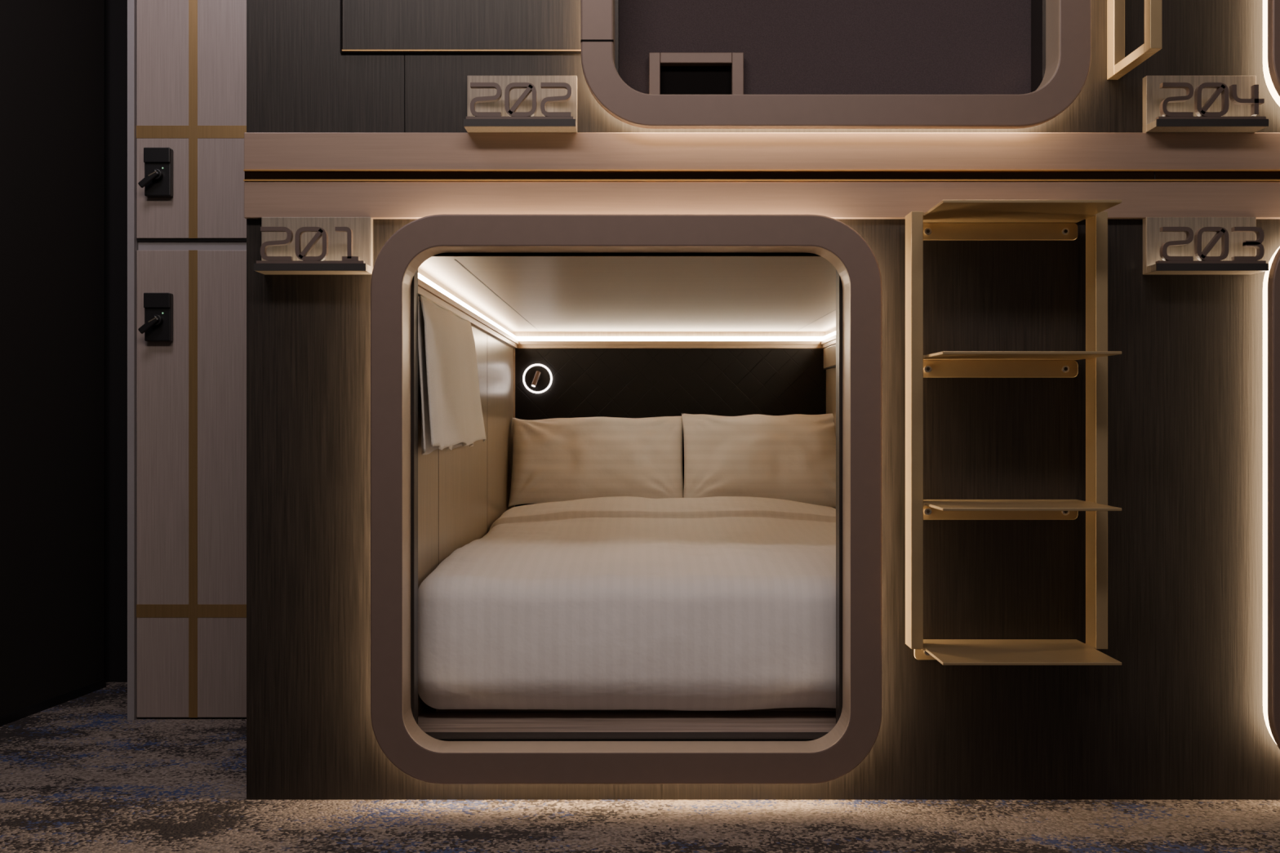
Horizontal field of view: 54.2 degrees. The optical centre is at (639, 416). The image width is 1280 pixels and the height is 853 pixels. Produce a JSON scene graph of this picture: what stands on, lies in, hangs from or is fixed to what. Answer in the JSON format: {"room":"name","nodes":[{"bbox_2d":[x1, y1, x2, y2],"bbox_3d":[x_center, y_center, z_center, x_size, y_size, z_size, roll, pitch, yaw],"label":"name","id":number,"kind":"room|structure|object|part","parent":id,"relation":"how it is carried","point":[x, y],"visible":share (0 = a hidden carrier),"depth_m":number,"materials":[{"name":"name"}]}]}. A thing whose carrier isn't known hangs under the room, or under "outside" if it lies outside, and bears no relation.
{"room":"capsule hotel","nodes":[
{"label":"capsule hotel","id":0,"kind":"room"},
{"bbox_2d":[0,0,104,716],"bbox_3d":[-1.811,-0.570,2.575,0.060,2.760,2.377,0,0,9],"label":"wall","id":1,"kind":"structure","parent":0,"point":[52,51],"depth_m":3.48,"materials":[{"name":"paint"}]},
{"bbox_2d":[0,679,106,726],"bbox_3d":[-1.782,0.797,2.571,0.012,0.025,2.377,0,0,9],"label":"baseboard","id":2,"kind":"structure","parent":1,"relation":"attached to","point":[19,714],"depth_m":3.48,"materials":[{"name":"black plastic"}]},
{"bbox_2d":[104,0,127,682],"bbox_3d":[-2.016,-0.570,3.840,2.369,2.760,0.050,0,0,0],"label":"wall","id":3,"kind":"structure","parent":0,"point":[115,11],"depth_m":3.81,"materials":[{"name":"paint"}]},
{"bbox_2d":[417,267,514,716],"bbox_3d":[-0.513,0.172,3.846,0.015,1.026,2.378,0,0,0],"label":"wall","id":4,"kind":"structure","parent":0,"point":[475,481],"depth_m":3.78,"materials":[{"name":"laminate"}]},
{"bbox_2d":[438,448,439,564],"bbox_3d":[-0.506,0.205,3.645,0.001,0.961,1.002,0,0,0],"label":"joint","id":5,"kind":"object","parent":4,"relation":"attached to","point":[438,449],"visible":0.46,"depth_m":3.14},
{"bbox_2d":[417,293,486,454],"bbox_3d":[-0.473,-0.090,3.204,0.063,0.354,0.983,0,0,0],"label":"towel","id":6,"kind":"object","parent":4,"relation":"attached to","point":[451,412],"visible":1,"depth_m":3.02,"materials":[{"name":"beige fabric"}]},
{"bbox_2d":[417,705,835,741],"bbox_3d":[0.120,0.695,3.854,1.281,0.020,2.392,0,0,0],"label":"bed base","id":7,"kind":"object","parent":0,"point":[430,720],"depth_m":2.81,"materials":[{"name":"brown wood"}]},
{"bbox_2d":[417,496,835,711],"bbox_3d":[0.120,0.486,3.885,1.247,0.397,2.247,0,0,0],"label":"bed","id":8,"kind":"object","parent":7,"relation":"on","point":[613,603],"visible":0.81,"depth_m":2.78,"materials":[{"name":"white fabric"}]},
{"bbox_2d":[507,416,684,506],"bbox_3d":[-0.163,0.172,4.809,0.676,0.350,0.254,0,0,0],"label":"pillow","id":9,"kind":"object","parent":8,"relation":"on","point":[556,460],"visible":0.91,"depth_m":4.74,"materials":[{"name":"fabric"}]},
{"bbox_2d":[681,413,835,507],"bbox_3d":[0.493,0.163,4.792,0.676,0.366,0.262,0,0,0],"label":"pillow","id":10,"kind":"object","parent":8,"relation":"on","point":[788,457],"visible":0.73,"depth_m":4.71,"materials":[{"name":"fabric"}]},
{"bbox_2d":[418,252,835,332],"bbox_3d":[0.120,-0.346,3.854,1.281,0.012,2.392,0,0,0],"label":"ceiling","id":11,"kind":"structure","parent":0,"point":[738,291],"depth_m":3.33,"materials":[{"name":"white paint"}]},
{"bbox_2d":[417,272,835,348],"bbox_3d":[0.120,-0.298,3.875,1.251,0.047,2.320,0,0,0],"label":"light","id":12,"kind":"object","parent":11,"relation":"attached to","point":[426,287],"visible":0.67,"depth_m":5.02,"materials":[{"name":"white plastic"}]},
{"bbox_2d":[454,259,835,331],"bbox_3d":[0.110,-0.340,3.860,1.026,0.001,2.290,0,0,0],"label":"joint","id":13,"kind":"object","parent":11,"relation":"attached to","point":[455,260],"depth_m":3.67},
{"bbox_2d":[0,682,1279,852],"bbox_3d":[-0.149,0.835,2.045,6.103,0.050,7.200,0,0,0],"label":"floor","id":14,"kind":"structure","parent":0,"point":[77,775],"depth_m":2.54,"materials":[{"name":"carpet"}]},
{"bbox_2d":[127,0,246,720],"bbox_3d":[-1.101,-0.415,3.554,0.530,2.450,0.512,0,0,0],"label":"locker","id":15,"kind":"object","parent":14,"relation":"on","point":[187,59],"visible":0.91,"depth_m":3.35,"materials":[{"name":"laminate"}]},
{"bbox_3d":[-1.356,-0.415,3.571,0.018,2.450,0.477,0,0,0],"label":"panel","id":16,"kind":"part","parent":15,"relation":"part of","materials":[{"name":"grey wood"}]},
{"bbox_3d":[-1.297,-0.243,3.303,0.054,0.049,0.008,0,0,0],"label":"lock lever","id":17,"kind":"part","parent":15,"relation":"part of","materials":[{"name":"black plastic"}]},
{"bbox_3d":[-1.297,-0.628,3.303,0.054,0.049,0.008,0,0,0],"label":"lock lever","id":18,"kind":"part","parent":15,"relation":"part of","materials":[{"name":"black plastic"}]},
{"bbox_3d":[-1.280,-0.256,3.315,0.028,0.028,0.016,0,0,0],"label":"lock knob","id":19,"kind":"part","parent":15,"relation":"part of","materials":[{"name":"black plastic"}]},
{"bbox_3d":[-1.280,-0.641,3.315,0.028,0.028,0.016,0,0,0],"label":"lock knob","id":20,"kind":"part","parent":15,"relation":"part of","materials":[{"name":"black plastic"}]},
{"bbox_3d":[-1.091,-1.054,3.355,0.510,1.153,0.020,0,0,0],"label":"door","id":21,"kind":"part","parent":15,"relation":"part of","materials":[{"name":"laminate"}]},
{"bbox_3d":[-1.091,0.180,3.355,0.510,1.249,0.020,0,0,0],"label":"door","id":22,"kind":"part","parent":15,"relation":"part of","materials":[{"name":"laminate"}]},
{"bbox_3d":[-1.091,-0.461,3.361,0.510,0.032,0.008,0,0,0],"label":"divider rail","id":23,"kind":"part","parent":15,"relation":"part of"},
{"bbox_2d":[513,348,825,506],"bbox_3d":[0.119,0.205,5.019,1.250,0.958,0.029,0,0,0],"label":"headboard","id":24,"kind":"object","parent":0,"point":[619,383],"visible":0.32,"depth_m":5.01,"materials":[{"name":"black wood"}]},
{"bbox_2d":[522,364,552,393],"bbox_3d":[-0.409,-0.152,4.983,0.118,0.118,0.058,0,0,0],"label":"reading lamp","id":25,"kind":"object","parent":24,"relation":"attached to","point":[537,378],"visible":1,"depth_m":5.00,"materials":[{"name":"white plastic"}]},
{"bbox_2d":[514,332,825,336],"bbox_3d":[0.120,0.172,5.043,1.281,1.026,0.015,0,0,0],"label":"led strip light","id":26,"kind":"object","parent":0,"point":[517,334],"depth_m":5.04,"materials":[{"name":"plastic"}]},
{"bbox_2d":[246,0,1279,799],"bbox_3d":[1.036,-0.570,2.651,3.734,2.760,0.012,0,0,0],"label":"wall","id":27,"kind":"structure","parent":0,"point":[1181,716],"depth_m":2.65,"materials":[{"name":"brown wood"}]},
{"bbox_2d":[253,217,373,274],"bbox_3d":[-0.678,-0.359,2.608,0.230,0.118,0.074,0,0,0],"label":"number sign","id":28,"kind":"object","parent":27,"relation":"attached to","point":[289,245],"visible":0.98,"depth_m":2.62,"materials":[{"name":"brown wood"}]},
{"bbox_2d":[256,263,370,273],"bbox_3d":[-0.678,-0.308,2.599,0.230,0.015,0.048,0,0,0],"label":"shelf","id":29,"kind":"object","parent":28,"relation":"attached to","point":[260,268],"depth_m":2.57,"materials":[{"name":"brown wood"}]},
{"bbox_2d":[340,0,581,132],"bbox_3d":[-0.355,-1.038,2.641,0.554,0.881,0.008,0,0,0],"label":"wall panel","id":30,"kind":"object","parent":27,"relation":"attached to","point":[366,26],"visible":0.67,"depth_m":2.64,"materials":[{"name":"brown wood"}]},
{"bbox_3d":[-0.353,-1.126,2.642,0.550,0.705,0.006,0,0,0],"label":"panel","id":31,"kind":"part","parent":30,"relation":"part of","materials":[{"name":"brown wood"}]},
{"bbox_2d":[463,75,577,132],"bbox_3d":[-0.247,-0.656,2.608,0.230,0.118,0.074,0,0,0],"label":"number sign","id":32,"kind":"object","parent":27,"relation":"attached to","point":[495,104],"visible":1,"depth_m":2.59,"materials":[{"name":"brown wood"}]},
{"bbox_2d":[464,120,577,131],"bbox_3d":[-0.247,-0.604,2.599,0.230,0.015,0.048,0,0,0],"label":"shelf","id":33,"kind":"object","parent":32,"relation":"attached to","point":[470,126],"depth_m":2.57,"materials":[{"name":"brown wood"}]},
{"bbox_2d":[370,213,882,784],"bbox_3d":[-0.028,0.170,2.641,1.054,1.175,0.128,0,0,0],"label":"frame","id":34,"kind":"object","parent":27,"relation":"attached to","point":[420,755],"visible":0.99,"depth_m":2.58,"materials":[{"name":"brown metal"}]},
{"bbox_2d":[244,132,1279,168],"bbox_3d":[1.036,-0.557,2.636,3.734,0.079,0.018,0,0,0],"label":"trim","id":35,"kind":"structure","parent":27,"relation":"attached to","point":[262,150],"depth_m":2.63,"materials":[{"name":"beige wood"}]},
{"bbox_2d":[244,182,1279,218],"bbox_3d":[1.036,-0.455,2.636,3.734,0.076,0.018,0,0,0],"label":"trim","id":36,"kind":"structure","parent":27,"relation":"attached to","point":[375,200],"depth_m":2.63,"materials":[{"name":"beige metal"}]},
{"bbox_2d":[244,171,1279,179],"bbox_3d":[1.035,-0.505,2.640,3.735,0.024,0.010,0,0,0],"label":"channel","id":37,"kind":"object","parent":27,"relation":"attached to","point":[248,175],"visible":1,"depth_m":2.63,"materials":[{"name":"brown metal"}]},
{"bbox_2d":[243,168,1279,182],"bbox_3d":[1.036,-0.507,2.631,3.734,0.024,0.012,0,0,0],"label":"ledge","id":38,"kind":"object","parent":37,"relation":"attached to","point":[244,170],"visible":1,"depth_m":2.62,"materials":[{"name":"brown wood"}]},
{"bbox_2d":[618,0,1031,94],"bbox_3d":[0.404,-1.186,2.735,0.899,1.022,0.003,0,0,0],"label":"roller blind","id":39,"kind":"object","parent":27,"relation":"attached to","point":[788,46],"depth_m":2.73,"materials":[{"name":"fabric"}]},
{"bbox_2d":[580,0,1091,128],"bbox_3d":[0.404,-1.186,2.671,1.053,1.175,0.188,0,0,0],"label":"frame","id":40,"kind":"object","parent":27,"relation":"attached to","point":[648,64],"visible":0.99,"depth_m":2.73,"materials":[{"name":"brown metal"}]},
{"bbox_3d":[0.122,-0.719,2.719,0.205,0.137,0.028,0,0,0],"label":"pull frame","id":41,"kind":"part","parent":40,"relation":"part of","materials":[{"name":"brown metal"}]},
{"bbox_2d":[905,200,1121,665],"bbox_3d":[0.751,0.048,2.520,0.399,0.930,0.249,0,0,0],"label":"ladder","id":42,"kind":"object","parent":27,"relation":"attached to","point":[948,220],"visible":1,"depth_m":2.54,"materials":[{"name":"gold metal"}]},
{"bbox_3d":[0.564,0.028,2.573,0.024,0.890,0.060,0,0,0],"label":"rail","id":43,"kind":"part","parent":42,"relation":"part of","materials":[{"name":"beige metal"}]},
{"bbox_3d":[0.938,0.028,2.573,0.024,0.890,0.060,0,0,0],"label":"rail","id":44,"kind":"part","parent":42,"relation":"part of","materials":[{"name":"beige metal"}]},
{"bbox_2d":[1106,0,1161,79],"bbox_3d":[0.998,-1.072,2.532,0.023,0.721,0.224,0,0,0],"label":"handle","id":45,"kind":"object","parent":27,"relation":"attached to","point":[1117,65],"visible":1,"depth_m":2.57,"materials":[{"name":"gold metal"}]},
{"bbox_2d":[1142,217,1268,274],"bbox_3d":[1.176,-0.359,2.608,0.230,0.118,0.074,0,0,0],"label":"number sign","id":46,"kind":"object","parent":27,"relation":"attached to","point":[1171,245],"visible":1,"depth_m":2.62,"materials":[{"name":"beige wood"}]},
{"bbox_2d":[1146,263,1264,273],"bbox_3d":[1.176,-0.308,2.599,0.230,0.015,0.048,0,0,0],"label":"shelf","id":47,"kind":"object","parent":46,"relation":"attached to","point":[1151,268],"depth_m":2.57,"materials":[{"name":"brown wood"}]},
{"bbox_2d":[1142,75,1268,132],"bbox_3d":[1.176,-0.656,2.608,0.230,0.118,0.074,0,0,0],"label":"number sign","id":48,"kind":"object","parent":27,"relation":"attached to","point":[1171,104],"visible":1,"depth_m":2.59,"materials":[{"name":"beige wood"}]},
{"bbox_2d":[1146,120,1266,131],"bbox_3d":[1.176,-0.604,2.599,0.230,0.015,0.048,0,0,0],"label":"shelf","id":49,"kind":"object","parent":48,"relation":"attached to","point":[1152,125],"depth_m":2.57,"materials":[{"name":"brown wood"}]},
{"bbox_2d":[1262,246,1279,749],"bbox_3d":[1.830,0.170,2.671,1.054,1.175,0.188,0,0,0],"label":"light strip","id":50,"kind":"object","parent":27,"relation":"attached to","point":[1271,283],"visible":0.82,"depth_m":2.58,"materials":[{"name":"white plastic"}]},
{"bbox_2d":[1262,0,1279,106],"bbox_3d":[1.830,-1.186,2.671,1.054,1.175,0.188,0,0,0],"label":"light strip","id":51,"kind":"object","parent":27,"relation":"attached to","point":[1271,8],"visible":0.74,"depth_m":2.59,"materials":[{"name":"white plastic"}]},
{"bbox_2d":[825,327,835,508],"bbox_3d":[0.753,0.172,3.846,0.015,1.026,2.378,0,0,0],"label":"wall","id":52,"kind":"structure","parent":0,"point":[830,374],"depth_m":4.87,"materials":[{"name":"laminate"}]},
{"bbox_2d":[823,344,835,369],"bbox_3d":[0.739,-0.231,4.675,0.012,0.084,0.660,0,0,0],"label":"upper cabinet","id":53,"kind":"object","parent":52,"relation":"attached to","point":[829,353],"visible":0.44,"depth_m":4.83,"materials":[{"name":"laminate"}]}
]}

